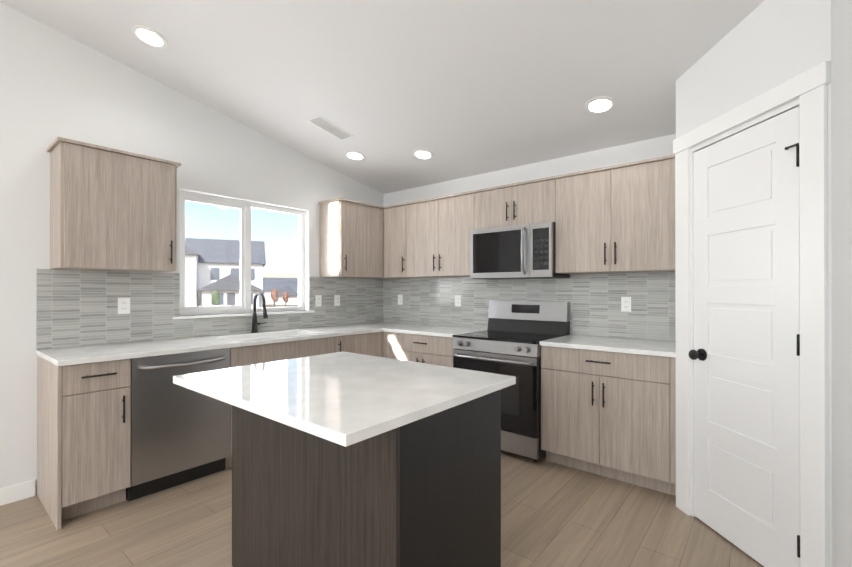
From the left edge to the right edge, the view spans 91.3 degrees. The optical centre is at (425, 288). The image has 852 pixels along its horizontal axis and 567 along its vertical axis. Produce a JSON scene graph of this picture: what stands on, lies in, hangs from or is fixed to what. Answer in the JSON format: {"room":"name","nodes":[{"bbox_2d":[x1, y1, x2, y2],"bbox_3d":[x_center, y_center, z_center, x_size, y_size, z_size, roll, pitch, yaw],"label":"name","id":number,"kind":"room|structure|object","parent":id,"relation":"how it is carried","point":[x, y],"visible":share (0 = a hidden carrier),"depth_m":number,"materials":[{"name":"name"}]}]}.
{"room":"kitchen","nodes":[
{"label":"kitchen","id":0,"kind":"room"},
{"bbox_2d":[0,3,382,494],"bbox_3d":[-3.379,-0.743,1.627,0.150,4.080,9.150,0,0,39],"label":"wall","id":1,"kind":"structure","parent":0,"point":[54,84],"depth_m":2.76,"materials":[{"name":"white paint"}]},
{"bbox_2d":[0,480,35,505],"bbox_3d":[-4.339,1.243,0.328,0.013,0.100,5.933,0,0,39],"label":"baseboard","id":2,"kind":"structure","parent":1,"relation":"attached to","point":[16,492],"depth_m":2.55,"materials":[{"name":"white"}]},
{"bbox_2d":[47,137,180,271],"bbox_3d":[-2.074,-0.510,2.805,0.364,0.767,0.666,0,0,39],"label":"upper cabinet","id":3,"kind":"object","parent":1,"relation":"attached to","point":[111,209],"visible":1,"depth_m":2.66,"materials":[{"name":"brown wood"}]},
{"bbox_2d":[36,269,383,349],"bbox_3d":[-1.490,0.132,3.795,0.007,0.510,3.030,0,0,39],"label":"backsplash","id":4,"kind":"structure","parent":1,"relation":"attached to","point":[76,308],"depth_m":3.07,"materials":[{"name":"tile"}]},
{"bbox_2d":[118,297,129,313],"bbox_3d":[-2.155,0.120,2.975,0.005,0.116,0.072,0,0,39],"label":"electrical outlet","id":5,"kind":"object","parent":4,"relation":"attached to","point":[123,305],"visible":1,"depth_m":2.98,"materials":[{"name":"white plastic"}]},
{"bbox_2d":[315,295,321,306],"bbox_3d":[-1.098,0.123,4.259,0.005,0.116,0.072,0,0,39],"label":"electrical outlet","id":6,"kind":"object","parent":4,"relation":"attached to","point":[318,300],"visible":1,"depth_m":4.26,"materials":[{"name":"white plastic"}]},
{"bbox_2d":[334,295,339,305],"bbox_3d":[-0.946,0.124,4.444,0.005,0.116,0.072,0,0,39],"label":"electrical outlet","id":7,"kind":"object","parent":4,"relation":"attached to","point":[336,300],"visible":1,"depth_m":4.44,"materials":[{"name":"white plastic"}]},
{"bbox_2d":[179,190,304,315],"bbox_3d":[-1.630,-0.285,3.786,0.062,1.005,1.190,0,0,39],"label":"window","id":8,"kind":"structure","parent":1,"relation":"in","point":[245,276],"depth_m":3.74,"materials":[{"name":"white plastic"}]},
{"bbox_2d":[172,310,314,318],"bbox_3d":[-1.570,0.227,3.735,0.102,0.020,1.290,0,0,39],"label":"window sill","id":9,"kind":"structure","parent":1,"relation":"attached to","point":[228,315],"depth_m":3.58,"materials":[{"name":"white"}]},
{"bbox_2d":[318,197,381,278],"bbox_3d":[-0.779,-0.506,4.407,0.328,0.767,0.590,0,0,39],"label":"upper cabinet","id":10,"kind":"object","parent":1,"relation":"attached to","point":[350,230],"depth_m":4.23,"materials":[{"name":"brown wood"}]},
{"bbox_2d":[0,451,763,566],"bbox_3d":[-0.677,1.321,-0.603,7.150,0.060,9.150,0,0,39],"label":"floor","id":11,"kind":"structure","parent":0,"point":[555,515],"depth_m":2.25,"materials":[{"name":"beige wood"}]},
{"bbox_2d":[37,355,130,529],"bbox_3d":[-2.111,0.857,2.564,0.608,0.884,0.335,0,0,39],"label":"base cabinet","id":12,"kind":"object","parent":11,"relation":"on","point":[83,438],"depth_m":2.37,"materials":[{"name":"brown wood"}]},
{"bbox_2d":[126,348,229,501],"bbox_3d":[-1.750,0.859,2.872,0.574,0.881,0.593,0,0,39],"label":"dishwasher","id":13,"kind":"object","parent":11,"relation":"on","point":[180,435],"visible":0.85,"depth_m":2.68,"materials":[{"name":"silver metal"}]},
{"bbox_2d":[225,355,300,467],"bbox_3d":[-1.332,0.982,3.511,0.608,0.640,0.920,0,0,39],"label":"base cabinet","id":14,"kind":"object","parent":11,"relation":"on","point":[228,460],"depth_m":3.05,"materials":[{"name":"brown wood"}]},
{"bbox_2d":[293,331,384,357],"bbox_3d":[-0.851,0.861,4.096,0.608,0.884,0.594,0,0,39],"label":"base cabinet","id":15,"kind":"object","parent":11,"relation":"on","point":[373,344],"depth_m":3.77,"materials":[{"name":"brown wood"}]},
{"bbox_2d":[173,352,515,566],"bbox_3d":[-0.357,0.838,1.809,1.160,0.918,0.940,0,0,39],"label":"kitchen island","id":16,"kind":"object","parent":11,"relation":"on","point":[344,459],"visible":1,"depth_m":1.55,"materials":[{"name":"black"}]},
{"bbox_2d":[385,332,388,357],"bbox_3d":[-0.492,0.862,4.531,0.608,0.884,0.684,0,0,39],"label":"base cabinet","id":17,"kind":"object","parent":11,"relation":"on","point":[386,333],"depth_m":4.10,"materials":[{"name":"brown wood"}]},
{"bbox_2d":[37,322,408,365],"bbox_3d":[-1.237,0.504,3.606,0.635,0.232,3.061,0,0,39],"label":"countertop","id":18,"kind":"structure","parent":17,"relation":"on","point":[84,354],"depth_m":2.94,"materials":[{"name":"white stone"}]},
{"bbox_2d":[251,292,267,332],"bbox_3d":[-1.422,0.207,3.656,0.232,0.360,0.138,0,0,39],"label":"faucet","id":19,"kind":"object","parent":18,"relation":"on","point":[255,324],"visible":1,"depth_m":3.66,"materials":[{"name":"black metal"}]},
{"bbox_2d":[389,332,454,366],"bbox_3d":[0.157,0.861,4.046,0.761,0.884,0.608,0,0,39],"label":"base cabinet","id":20,"kind":"object","parent":11,"relation":"on","point":[435,350],"depth_m":3.81,"materials":[{"name":"brown wood"}]},
{"bbox_2d":[381,323,486,337],"bbox_3d":[0.112,0.404,4.050,0.833,0.030,0.661,0,0,39],"label":"countertop","id":21,"kind":"structure","parent":20,"relation":"on","point":[419,329],"depth_m":3.98,"materials":[{"name":"white stone"}]},
{"bbox_2d":[452,301,569,461],"bbox_3d":[0.704,0.706,3.511,0.758,1.190,0.722,0,0,39],"label":"range","id":22,"kind":"object","parent":11,"relation":"on","point":[506,342],"visible":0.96,"depth_m":3.25,"materials":[{"name":"silver metal"}]},
{"bbox_2d":[541,346,675,495],"bbox_3d":[1.367,0.859,3.028,0.872,0.883,0.644,0,0,39],"label":"base cabinet","id":23,"kind":"object","parent":11,"relation":"on","point":[612,415],"visible":0.81,"depth_m":2.77,"materials":[{"name":"brown wood"}]},
{"bbox_2d":[539,334,675,357],"bbox_3d":[1.370,0.401,3.033,0.871,0.030,0.633,0,0,39],"label":"countertop","id":24,"kind":"structure","parent":23,"relation":"on","point":[598,343],"depth_m":2.91,"materials":[{"name":"white stone"}]},
{"bbox_2d":[0,0,764,193],"bbox_3d":[-0.667,-2.019,-0.700,7.300,1.794,9.300,0,0,39],"label":"ceiling","id":25,"kind":"structure","parent":0,"point":[458,89],"depth_m":2.68,"materials":[{"name":"white paint"}]},
{"bbox_2d":[131,25,167,48],"bbox_3d":[-1.762,-1.605,2.660,0.196,0.041,0.194,0,0,39],"label":"recessed light","id":26,"kind":"object","parent":25,"relation":"in","point":[149,36],"visible":1,"depth_m":2.65,"materials":[{"name":"white plastic"}]},
{"bbox_2d":[306,115,353,140],"bbox_3d":[-0.815,-1.370,3.564,0.170,0.071,0.375,0,0,39],"label":"ceiling vent","id":27,"kind":"object","parent":25,"relation":"in","point":[327,126],"visible":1,"depth_m":3.55,"materials":[{"name":"white metal"}]},
{"bbox_2d":[345,151,364,160],"bbox_3d":[-0.687,-1.288,4.034,0.196,0.041,0.194,0,0,39],"label":"recessed light","id":28,"kind":"object","parent":25,"relation":"in","point":[356,155],"visible":1,"depth_m":4.02,"materials":[{"name":"white"}]},
{"bbox_2d":[413,149,433,159],"bbox_3d":[-0.027,-1.238,3.847,0.196,0.041,0.194,0,0,39],"label":"recessed light","id":29,"kind":"object","parent":25,"relation":"in","point":[422,154],"visible":1,"depth_m":3.84,"materials":[{"name":"white plastic"}]},
{"bbox_2d":[585,96,615,113],"bbox_3d":[1.180,-1.245,2.828,0.196,0.041,0.194,0,0,39],"label":"recessed light","id":30,"kind":"object","parent":25,"relation":"in","point":[600,105],"visible":1,"depth_m":2.82,"materials":[{"name":"white plastic"}]},
{"bbox_2d":[383,134,675,340],"bbox_3d":[2.240,0.075,2.827,7.000,2.450,0.150,0,0,39],"label":"wall","id":31,"kind":"structure","parent":0,"point":[637,151],"depth_m":3.70,"materials":[{"name":"white paint"}]},
{"bbox_2d":[382,203,405,278],"bbox_3d":[-0.248,-0.506,4.538,0.364,0.767,0.369,0,0,39],"label":"upper cabinet","id":32,"kind":"object","parent":31,"relation":"attached to","point":[393,216],"depth_m":4.43,"materials":[{"name":"brown wood"}]},
{"bbox_2d":[406,191,473,277],"bbox_3d":[0.223,-0.507,4.177,0.823,0.767,0.328,0,0,39],"label":"upper cabinet","id":33,"kind":"object","parent":31,"relation":"attached to","point":[438,229],"depth_m":4.04,"materials":[{"name":"brown wood"}]},
{"bbox_2d":[474,175,557,229],"bbox_3d":[0.835,-0.710,3.674,0.762,0.363,0.328,0,0,39],"label":"upper cabinet","id":34,"kind":"object","parent":31,"relation":"attached to","point":[532,201],"depth_m":3.51,"materials":[{"name":"brown wood"}]},
{"bbox_2d":[470,222,569,279],"bbox_3d":[0.792,-0.308,3.620,0.756,0.436,0.446,0,0,39],"label":"microwave","id":35,"kind":"object","parent":34,"relation":"attached to","point":[526,251],"visible":1,"depth_m":3.46,"materials":[{"name":"silver metal"}]},
{"bbox_2d":[384,272,675,340],"bbox_3d":[0.697,0.133,3.994,3.130,0.510,0.008,0,0,39],"label":"backsplash","id":36,"kind":"structure","parent":31,"relation":"attached to","point":[594,299],"depth_m":3.55,"materials":[{"name":"tile"}]},
{"bbox_2d":[398,295,402,304],"bbox_3d":[-0.297,0.125,4.803,0.072,0.116,0.005,0,0,39],"label":"electrical outlet","id":37,"kind":"object","parent":36,"relation":"attached to","point":[400,299],"visible":1,"depth_m":4.80,"materials":[{"name":"white plastic"}]},
{"bbox_2d":[455,295,460,306],"bbox_3d":[0.327,0.123,4.289,0.072,0.116,0.005,0,0,39],"label":"electrical outlet","id":38,"kind":"object","parent":36,"relation":"attached to","point":[458,300],"visible":1,"depth_m":4.28,"materials":[{"name":"white plastic"}]},
{"bbox_2d":[621,297,630,311],"bbox_3d":[1.569,0.121,3.267,0.072,0.116,0.005,0,0,39],"label":"electrical outlet","id":39,"kind":"object","parent":36,"relation":"attached to","point":[625,304],"visible":1,"depth_m":3.27,"materials":[{"name":"white plastic"}]},
{"bbox_2d":[556,155,674,273],"bbox_3d":[1.466,-0.510,3.154,0.873,0.767,0.328,0,0,39],"label":"upper cabinet","id":40,"kind":"object","parent":31,"relation":"attached to","point":[619,218],"depth_m":3.01,"materials":[{"name":"brown wood"}]},
{"bbox_2d":[676,0,851,566],"bbox_3d":[2.002,-0.176,1.174,2.466,2.942,2.707,0,0,39],"label":"wall","id":41,"kind":"structure","parent":0,"point":[764,46],"depth_m":1.64,"materials":[{"name":"white paint"}]},
{"bbox_2d":[689,106,799,566],"bbox_3d":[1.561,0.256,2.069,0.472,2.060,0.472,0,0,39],"label":"pantry door","id":42,"kind":"structure","parent":41,"relation":"in","point":[744,354],"depth_m":2.01,"materials":[{"name":"white wood"}]},
{"bbox_2d":[673,61,830,566],"bbox_3d":[1.560,0.202,2.071,0.068,2.192,0.874,0,0,-6],"label":"door frame","id":43,"kind":"structure","parent":41,"relation":"attached to","point":[808,88],"depth_m":1.72,"materials":[{"name":"white wood"}]},
{"label":"outside","id":44,"kind":"structure","parent":0,"visible":0},
{"bbox_2d":[266,304,297,306],"bbox_3d":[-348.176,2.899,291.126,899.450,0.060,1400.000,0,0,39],"label":"ground","id":45,"kind":"structure","parent":44,"point":[271,305],"depth_m":57.23,"materials":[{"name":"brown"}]},
{"bbox_2d":[212,290,219,305],"bbox_3d":[-18.233,1.205,36.138,0.652,2.156,0.631,0,0,39],"label":"tree","id":46,"kind":"object","parent":45,"relation":"on","point":[216,296],"depth_m":35.95,"materials":[{"name":"green plant"}]},
{"bbox_2d":[185,238,265,307],"bbox_3d":[-22.615,-1.524,43.357,13.942,7.650,14.495,0,0,39],"label":"house","id":47,"kind":"structure","parent":45,"relation":"on","point":[204,258],"depth_m":41.51,"materials":[{"name":"white"}]},
{"bbox_2d":[271,288,277,306],"bbox_3d":[-14.359,1.114,39.540,0.652,2.354,0.631,0,0,39],"label":"tree","id":48,"kind":"object","parent":45,"relation":"on","point":[274,291],"depth_m":39.35,"materials":[{"name":"brown plant"}]},
{"bbox_2d":[263,278,297,304],"bbox_3d":[-21.001,0.305,65.171,8.736,4.100,10.764,0,0,-24],"label":"house","id":49,"kind":"structure","parent":45,"relation":"on","point":[272,284],"depth_m":61.52,"materials":[{"name":"white"}]},
{"bbox_2d":[283,292,287,306],"bbox_3d":[-14.470,1.297,42.899,0.559,2.006,0.541,0,0,39],"label":"tree","id":50,"kind":"object","parent":45,"relation":"on","point":[285,295],"depth_m":42.72,"materials":[{"name":"brown plant"}]}
]}

